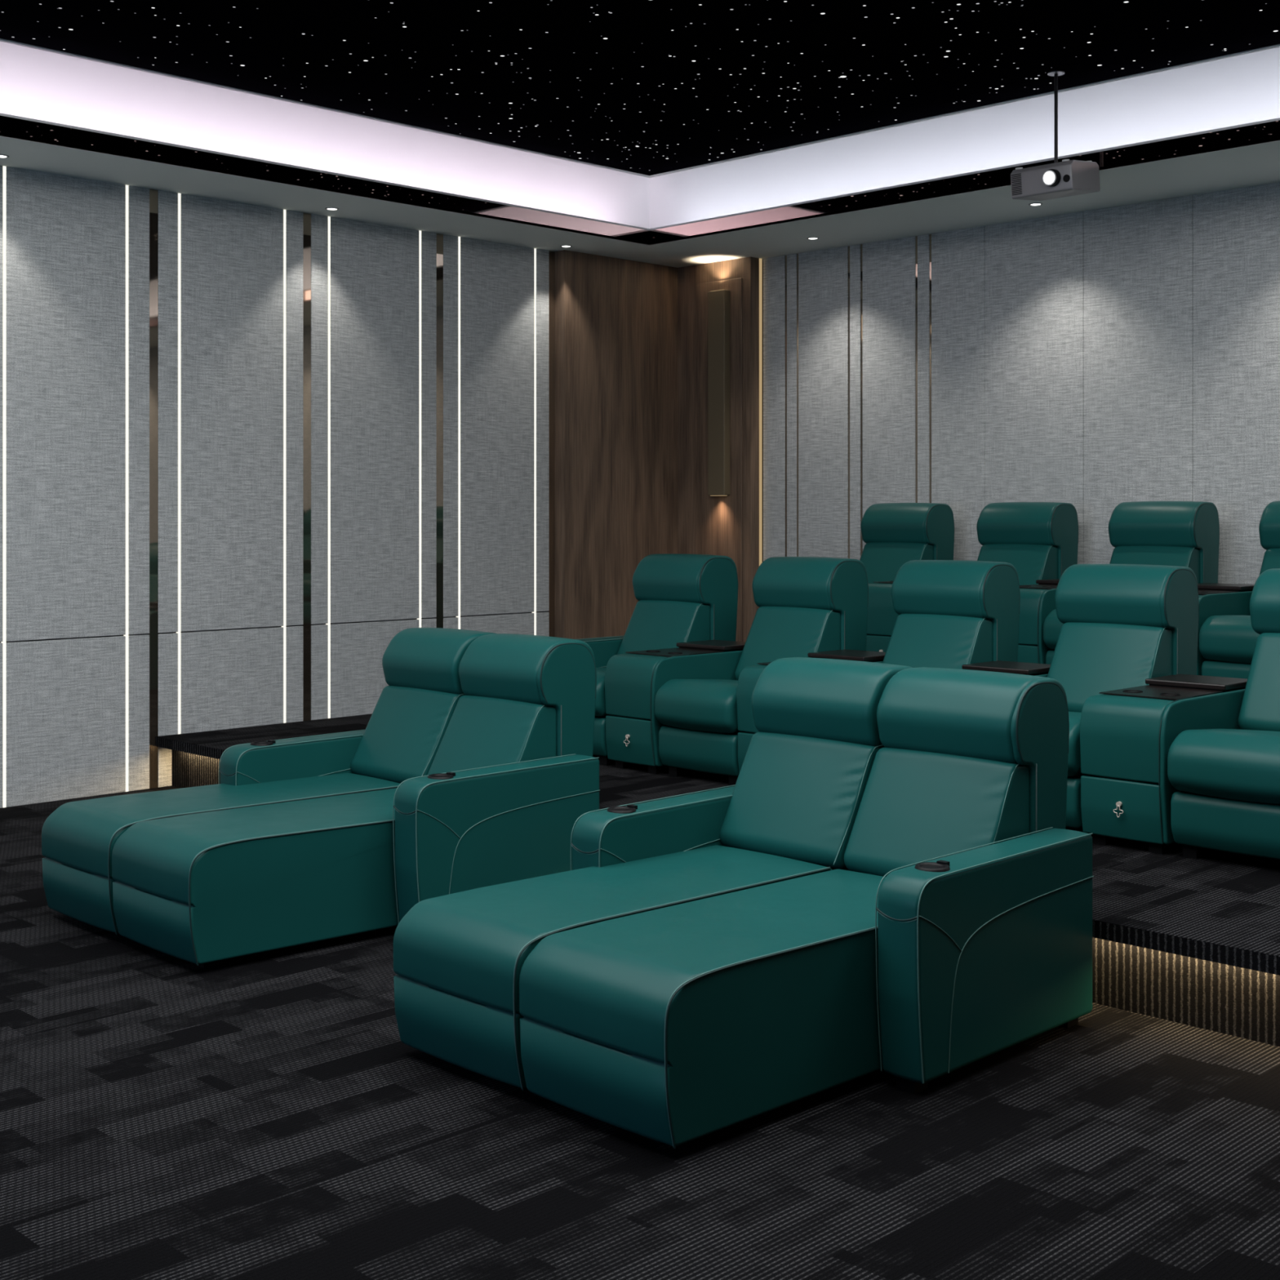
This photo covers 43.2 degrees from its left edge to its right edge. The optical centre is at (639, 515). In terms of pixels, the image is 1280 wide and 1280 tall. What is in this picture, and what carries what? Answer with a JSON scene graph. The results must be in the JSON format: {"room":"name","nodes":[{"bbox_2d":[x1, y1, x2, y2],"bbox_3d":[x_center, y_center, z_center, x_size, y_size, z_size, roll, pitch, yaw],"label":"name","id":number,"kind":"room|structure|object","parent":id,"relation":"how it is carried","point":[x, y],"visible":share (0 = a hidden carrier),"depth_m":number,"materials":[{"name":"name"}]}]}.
{"room":"home theater","nodes":[
{"label":"home theater","id":0,"kind":"room"},
{"bbox_2d":[0,165,549,808],"bbox_3d":[-4.423,-0.455,9.175,0.150,4.410,13.520,0,0,45],"label":"wall","id":1,"kind":"structure","parent":0,"point":[65,235],"depth_m":10.80,"materials":[{"name":"grey fabric"}]},
{"bbox_2d":[0,166,5,807],"bbox_3d":[-3.817,-0.171,9.695,0.028,3.842,0.018,0,0,45],"label":"led strip","id":2,"kind":"object","parent":1,"relation":"attached to","point":[3,642],"visible":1,"depth_m":9.68,"materials":[{"name":"white plastic"}]},
{"bbox_2d":[124,185,128,791],"bbox_3d":[-3.260,-0.171,10.253,0.028,3.842,0.018,0,0,45],"label":"led strip","id":3,"kind":"object","parent":1,"relation":"attached to","point":[126,186],"visible":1,"depth_m":10.24,"materials":[{"name":"white plastic"}]},
{"bbox_2d":[147,188,158,788],"bbox_3d":[-3.130,-0.171,10.385,0.025,3.842,0.060,0,0,45],"label":"strip","id":4,"kind":"object","parent":1,"relation":"attached to","point":[153,193],"visible":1,"depth_m":10.37,"materials":[{"name":"brown metal"}]},
{"bbox_2d":[176,193,180,733],"bbox_3d":[-3.001,-0.171,10.511,0.028,3.842,0.018,0,0,45],"label":"led strip","id":5,"kind":"object","parent":1,"relation":"attached to","point":[179,194],"visible":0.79,"depth_m":10.50,"materials":[{"name":"white plastic"}]},
{"bbox_2d":[281,209,285,723],"bbox_3d":[-2.440,-0.171,11.072,0.028,3.842,0.018,0,0,45],"label":"led strip","id":6,"kind":"object","parent":1,"relation":"attached to","point":[284,211],"visible":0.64,"depth_m":11.06,"materials":[{"name":"white plastic"}]},
{"bbox_2d":[301,213,311,720],"bbox_3d":[-2.314,-0.171,11.201,0.025,3.842,0.065,0,0,45],"label":"strip","id":7,"kind":"object","parent":1,"relation":"attached to","point":[306,625],"visible":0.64,"depth_m":11.19,"materials":[{"name":"brown metal"}]},
{"bbox_2d":[325,216,330,718],"bbox_3d":[-2.186,-0.171,11.327,0.028,3.842,0.018,0,0,45],"label":"led strip","id":8,"kind":"object","parent":1,"relation":"attached to","point":[329,217],"visible":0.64,"depth_m":11.32,"materials":[{"name":"white plastic"}]},
{"bbox_2d":[417,231,421,627],"bbox_3d":[-1.624,-0.171,11.888,0.028,3.842,0.018,0,0,45],"label":"led strip","id":9,"kind":"object","parent":1,"relation":"attached to","point":[420,232],"visible":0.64,"depth_m":11.88,"materials":[{"name":"white plastic"}]},
{"bbox_2d":[434,233,443,627],"bbox_3d":[-1.496,-0.171,12.018,0.025,3.842,0.065,0,0,45],"label":"strip","id":10,"kind":"object","parent":1,"relation":"attached to","point":[439,617],"visible":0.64,"depth_m":12.01,"materials":[{"name":"brown metal"}]},
{"bbox_2d":[456,236,460,629],"bbox_3d":[-1.366,-0.171,12.147,0.028,3.842,0.018,0,0,45],"label":"led strip","id":11,"kind":"object","parent":1,"relation":"attached to","point":[459,237],"visible":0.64,"depth_m":12.13,"materials":[{"name":"white plastic"}]},
{"bbox_2d":[532,248,536,635],"bbox_3d":[-0.831,-0.171,12.681,0.028,3.842,0.018,0,0,45],"label":"led strip","id":12,"kind":"object","parent":1,"relation":"attached to","point":[535,249],"visible":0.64,"depth_m":12.67,"materials":[{"name":"white plastic"}]},
{"bbox_2d":[546,250,555,636],"bbox_3d":[-0.707,-0.171,12.808,0.025,3.842,0.063,0,0,45],"label":"strip","id":13,"kind":"object","parent":1,"relation":"attached to","point":[552,254],"visible":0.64,"depth_m":12.80,"materials":[{"name":"brown metal"}]},
{"bbox_2d":[555,249,677,639],"bbox_3d":[-0.188,-0.181,13.247,0.140,3.863,1.291,0,0,45],"label":"wall","id":14,"kind":"structure","parent":0,"point":[616,318],"depth_m":13.08,"materials":[{"name":"brown wood"}]},
{"bbox_2d":[0,786,1279,1279],"bbox_3d":[-0.431,1.800,5.183,11.340,0.100,13.520,0,0,45],"label":"floor","id":15,"kind":"structure","parent":0,"point":[268,1115],"depth_m":4.40,"materials":[{"name":"carpet"}]},
{"bbox_2d":[41,627,599,968],"bbox_3d":[-1.345,1.159,7.215,1.537,1.182,2.074,0,0,45],"label":"sofa","id":16,"kind":"object","parent":15,"relation":"on","point":[475,766],"visible":0.98,"depth_m":6.88,"materials":[{"name":"teal leather"}]},
{"bbox_2d":[155,713,1279,1046],"bbox_3d":[2.553,1.585,8.167,11.140,0.330,4.880,0,0,45],"label":"platform","id":17,"kind":"object","parent":15,"relation":"on","point":[1176,938],"visible":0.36,"depth_m":5.80,"materials":[{"name":"carpet"}]},
{"bbox_2d":[577,553,738,765],"bbox_3d":[-0.076,0.829,9.754,0.736,1.182,1.211,0,0,45],"label":"recliner","id":18,"kind":"object","parent":17,"relation":"on","point":[681,597],"visible":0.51,"depth_m":9.81,"materials":[{"name":"teal leather"}]},
{"bbox_2d":[604,640,745,773],"bbox_3d":[0.259,1.084,9.272,0.396,0.672,0.931,0,0,45],"label":"console","id":19,"kind":"object","parent":17,"relation":"on","point":[633,679],"visible":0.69,"depth_m":8.99,"materials":[{"name":"teal leather"}]},
{"bbox_2d":[625,647,724,656],"bbox_3d":[0.198,0.779,9.224,0.435,0.004,0.362,0,0,-45],"label":"tray","id":20,"kind":"object","parent":19,"relation":"on","point":[677,651],"depth_m":9.20,"materials":[{"name":"black plastic"}]},
{"bbox_2d":[654,556,868,785],"bbox_3d":[0.673,0.829,9.002,0.611,1.182,1.214,0,0,45],"label":"recliner","id":21,"kind":"object","parent":17,"relation":"on","point":[806,605],"visible":0.66,"depth_m":9.02,"materials":[{"name":"teal leather"}]},
{"bbox_2d":[736,648,885,772],"bbox_3d":[0.959,1.084,8.572,0.396,0.672,0.931,0,0,45],"label":"console","id":22,"kind":"object","parent":17,"relation":"on","point":[748,677],"visible":0.09,"depth_m":8.38,"materials":[{"name":"teal leather"}]},
{"bbox_2d":[757,662,771,665],"bbox_3d":[0.898,0.779,8.524,0.435,0.004,0.362,0,0,-45],"label":"tray","id":23,"kind":"object","parent":22,"relation":"on","point":[766,663],"depth_m":8.50,"materials":[{"name":"black plastic"}]},
{"bbox_2d":[882,560,1020,669],"bbox_3d":[1.373,0.829,8.302,0.611,1.182,1.214,0,0,45],"label":"recliner","id":24,"kind":"object","parent":17,"relation":"on","point":[953,614],"visible":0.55,"depth_m":8.42,"materials":[{"name":"teal leather"}]},
{"bbox_2d":[961,660,1050,677],"bbox_3d":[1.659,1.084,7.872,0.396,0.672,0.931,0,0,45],"label":"tray","id":25,"kind":"object","parent":17,"relation":"on","point":[1011,667],"visible":0.04,"depth_m":8.00,"materials":[{"name":"black plastic"}]},
{"bbox_2d":[1047,564,1199,832],"bbox_3d":[2.073,0.829,7.602,0.611,1.182,1.214,0,0,45],"label":"recliner","id":26,"kind":"object","parent":17,"relation":"on","point":[1125,625],"visible":0.56,"depth_m":7.70,"materials":[{"name":"teal leather"}]},
{"bbox_2d":[1080,674,1247,853],"bbox_3d":[2.359,1.084,7.172,0.396,0.672,0.931,0,0,45],"label":"console","id":27,"kind":"object","parent":17,"relation":"on","point":[1127,735],"visible":0.7,"depth_m":6.88,"materials":[{"name":"teal leather"}]},
{"bbox_2d":[1099,684,1223,700],"bbox_3d":[2.299,0.779,7.124,0.435,0.004,0.362,0,0,-45],"label":"tray","id":28,"kind":"object","parent":27,"relation":"on","point":[1158,692],"depth_m":7.09,"materials":[{"name":"black plastic"}]},
{"bbox_2d":[1167,568,1279,859],"bbox_3d":[2.773,0.829,6.902,0.611,1.182,1.214,0,0,45],"label":"recliner","id":29,"kind":"object","parent":17,"relation":"on","point":[1228,780],"visible":1,"depth_m":6.58,"materials":[{"name":"teal leather"}]},
{"bbox_3d":[3.424,1.255,9.039,11.140,0.330,2.415,0,0,45],"label":"platform","id":30,"kind":"object","parent":17,"relation":"on","visible":0},
{"bbox_2d":[866,581,899,652],"bbox_3d":[1.914,0.754,10.955,0.396,0.672,0.931,0,0,45],"label":"console","id":31,"kind":"object","parent":30,"relation":"on","point":[882,615],"visible":0.05,"depth_m":10.66,"materials":[{"name":"teal leather"}]},
{"bbox_2d":[873,581,893,582],"bbox_3d":[1.853,0.449,10.907,0.435,0.004,0.362,0,0,-45],"label":"tray","id":32,"kind":"object","parent":31,"relation":"on","point":[878,581],"depth_m":10.87,"materials":[{"name":"black plastic"}]},
{"bbox_2d":[859,502,954,583],"bbox_3d":[1.578,0.499,11.437,0.736,1.182,1.211,0,0,45],"label":"recliner","id":33,"kind":"object","parent":30,"relation":"on","point":[895,535],"visible":0.25,"depth_m":11.51,"materials":[{"name":"teal leather"}]},
{"bbox_2d":[976,502,1078,585],"bbox_3d":[2.328,0.499,10.685,0.611,1.182,1.214,0,0,45],"label":"recliner","id":34,"kind":"object","parent":30,"relation":"on","point":[1040,540],"visible":0.41,"depth_m":10.80,"materials":[{"name":"teal leather"}]},
{"bbox_2d":[1017,578,1059,663],"bbox_3d":[2.614,0.754,10.255,0.396,0.672,0.931,0,0,45],"label":"console","id":35,"kind":"object","parent":30,"relation":"on","point":[1037,601],"visible":0.3,"depth_m":9.86,"materials":[{"name":"teal leather"}]},
{"bbox_2d":[1019,584,1057,588],"bbox_3d":[2.553,0.449,10.207,0.435,0.004,0.362,0,0,-45],"label":"tray","id":36,"kind":"object","parent":35,"relation":"on","point":[1029,586],"depth_m":10.17,"materials":[{"name":"black plastic"}]},
{"bbox_2d":[1043,501,1219,664],"bbox_3d":[3.028,0.499,9.985,0.611,1.182,1.214,0,0,45],"label":"recliner","id":37,"kind":"object","parent":30,"relation":"on","point":[1186,534],"visible":0.41,"depth_m":10.11,"materials":[{"name":"teal leather"}]},
{"bbox_2d":[1196,582,1254,675],"bbox_3d":[3.314,0.754,9.555,0.396,0.672,0.931,0,0,45],"label":"console","id":38,"kind":"object","parent":30,"relation":"on","point":[1214,598],"visible":0.18,"depth_m":9.39,"materials":[{"name":"teal leather"}]},
{"bbox_2d":[1198,590,1239,594],"bbox_3d":[3.253,0.449,9.507,0.435,0.004,0.362,0,0,-45],"label":"tray","id":39,"kind":"object","parent":38,"relation":"on","point":[1200,592],"depth_m":9.43,"materials":[{"name":"black plastic"}]},
{"bbox_2d":[1199,501,1279,679],"bbox_3d":[3.728,0.499,9.285,0.611,1.182,1.214,0,0,45],"label":"recliner","id":40,"kind":"object","parent":30,"relation":"on","point":[1229,642],"visible":0.55,"depth_m":9.00,"materials":[{"name":"teal leather"}]},
{"bbox_2d":[393,657,1093,1149],"bbox_3d":[0.395,1.159,5.476,1.537,1.182,2.074,0,0,45],"label":"sofa","id":41,"kind":"object","parent":15,"relation":"on","point":[891,877],"visible":1,"depth_m":5.14,"materials":[{"name":"teal leather"}]},
{"bbox_2d":[0,0,1279,267],"bbox_3d":[-0.431,-2.401,5.183,11.340,0.617,13.520,0,0,45],"label":"ceiling","id":42,"kind":"structure","parent":0,"point":[672,133],"depth_m":9.90,"materials":[{"name":"black fabric"}]},
{"bbox_2d":[0,154,8,158],"bbox_3d":[-3.719,-2.090,9.405,0.094,0.005,0.094,0,0,45],"label":"recessed light","id":43,"kind":"object","parent":42,"relation":"in","point":[2,156],"visible":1,"depth_m":9.40,"materials":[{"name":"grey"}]},
{"bbox_2d":[324,207,338,210],"bbox_3d":[-2.100,-2.090,11.024,0.094,0.005,0.094,0,0,45],"label":"recessed light","id":44,"kind":"object","parent":42,"relation":"in","point":[326,208],"visible":1,"depth_m":11.01,"materials":[{"name":"grey"}]},
{"bbox_2d":[560,244,572,247],"bbox_3d":[-0.573,-2.090,12.551,0.094,0.005,0.094,0,0,45],"label":"recessed light","id":45,"kind":"object","parent":42,"relation":"in","point":[562,246],"visible":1,"depth_m":12.54,"materials":[{"name":"grey"}]},
{"bbox_2d":[806,236,819,239],"bbox_3d":[1.305,-2.090,12.194,0.094,0.005,0.094,0,0,45],"label":"recessed light","id":46,"kind":"object","parent":42,"relation":"in","point":[810,237],"visible":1,"depth_m":12.17,"materials":[{"name":"grey"}]},
{"bbox_2d":[1028,202,1043,205],"bbox_3d":[2.659,-2.090,10.861,0.094,0.005,0.094,0,0,45],"label":"recessed light","id":47,"kind":"object","parent":42,"relation":"in","point":[1033,203],"visible":1,"depth_m":10.86,"materials":[{"name":"grey"}]},
{"bbox_2d":[1010,71,1100,200],"bbox_3d":[2.480,-2.282,9.692,0.410,0.752,0.379,0,0,45],"label":"projector","id":48,"kind":"object","parent":42,"relation":"attached to","point":[1065,178],"visible":1,"depth_m":9.60,"materials":[{"name":"grey paint"}]},
{"bbox_2d":[1010,173,1022,195],"bbox_3d":[2.261,-1.987,9.705,0.067,0.121,0.004,0,6,45],"label":"vent grille","id":49,"kind":"object","parent":48,"relation":"attached to","point":[1015,178],"depth_m":9.70,"materials":[{"name":"black plastic"}]},
{"bbox_2d":[677,257,759,641],"bbox_3d":[0.602,-0.181,13.461,0.955,3.863,0.152,0,0,45],"label":"wall","id":50,"kind":"structure","parent":0,"point":[728,526],"depth_m":13.26,"materials":[{"name":"brown wood"}]},
{"bbox_2d":[707,288,729,495],"bbox_3d":[0.647,-1.002,13.255,0.184,1.683,0.075,0,0,45],"label":"wall lamp","id":51,"kind":"object","parent":50,"relation":"attached to","point":[718,301],"visible":1,"depth_m":13.21,"materials":[{"name":"brown metal"}]},
{"bbox_2d":[759,258,762,565],"bbox_3d":[0.982,-0.500,13.161,0.006,3.181,0.030,0,0,45],"label":"led strip","id":52,"kind":"object","parent":50,"relation":"attached to","point":[760,260],"visible":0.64,"depth_m":13.16,"materials":[{"name":"beige plastic"}]},
{"bbox_2d":[762,182,1279,584],"bbox_3d":[4.331,-0.455,9.945,11.340,4.410,0.150,0,0,45],"label":"wall","id":53,"kind":"structure","parent":0,"point":[1096,361],"depth_m":11.38,"materials":[{"name":"grey fabric"}]},
{"bbox_2d":[785,255,786,556],"bbox_3d":[1.183,-0.171,13.010,0.016,3.842,0.024,0,0,45],"label":"strip","id":54,"kind":"object","parent":53,"relation":"attached to","point":[785,255],"visible":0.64,"depth_m":13.00,"materials":[{"name":"brown metal"}]},
{"bbox_2d":[796,253,798,556],"bbox_3d":[1.269,-0.171,12.924,0.016,3.842,0.024,0,0,45],"label":"strip","id":55,"kind":"object","parent":53,"relation":"attached to","point":[797,254],"visible":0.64,"depth_m":12.92,"materials":[{"name":"brown metal"}]},
{"bbox_2d":[848,245,849,558],"bbox_3d":[1.631,-0.171,12.562,0.016,3.842,0.024,0,0,45],"label":"strip","id":56,"kind":"object","parent":53,"relation":"attached to","point":[848,246],"visible":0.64,"depth_m":12.55,"materials":[{"name":"brown metal"}]},
{"bbox_2d":[860,244,862,556],"bbox_3d":[1.718,-0.171,12.476,0.016,3.842,0.024,0,0,45],"label":"strip","id":57,"kind":"object","parent":53,"relation":"attached to","point":[860,244],"visible":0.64,"depth_m":12.47,"materials":[{"name":"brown metal"}]},
{"bbox_2d":[915,235,917,502],"bbox_3d":[2.080,-0.171,12.114,0.016,3.842,0.024,0,0,45],"label":"strip","id":58,"kind":"object","parent":53,"relation":"attached to","point":[916,236],"visible":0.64,"depth_m":12.11,"materials":[{"name":"brown metal"}]},
{"bbox_2d":[929,234,931,502],"bbox_3d":[2.168,-0.171,12.025,0.016,3.842,0.024,0,0,45],"label":"strip","id":59,"kind":"object","parent":53,"relation":"attached to","point":[930,234],"visible":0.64,"depth_m":12.02,"materials":[{"name":"brown metal"}]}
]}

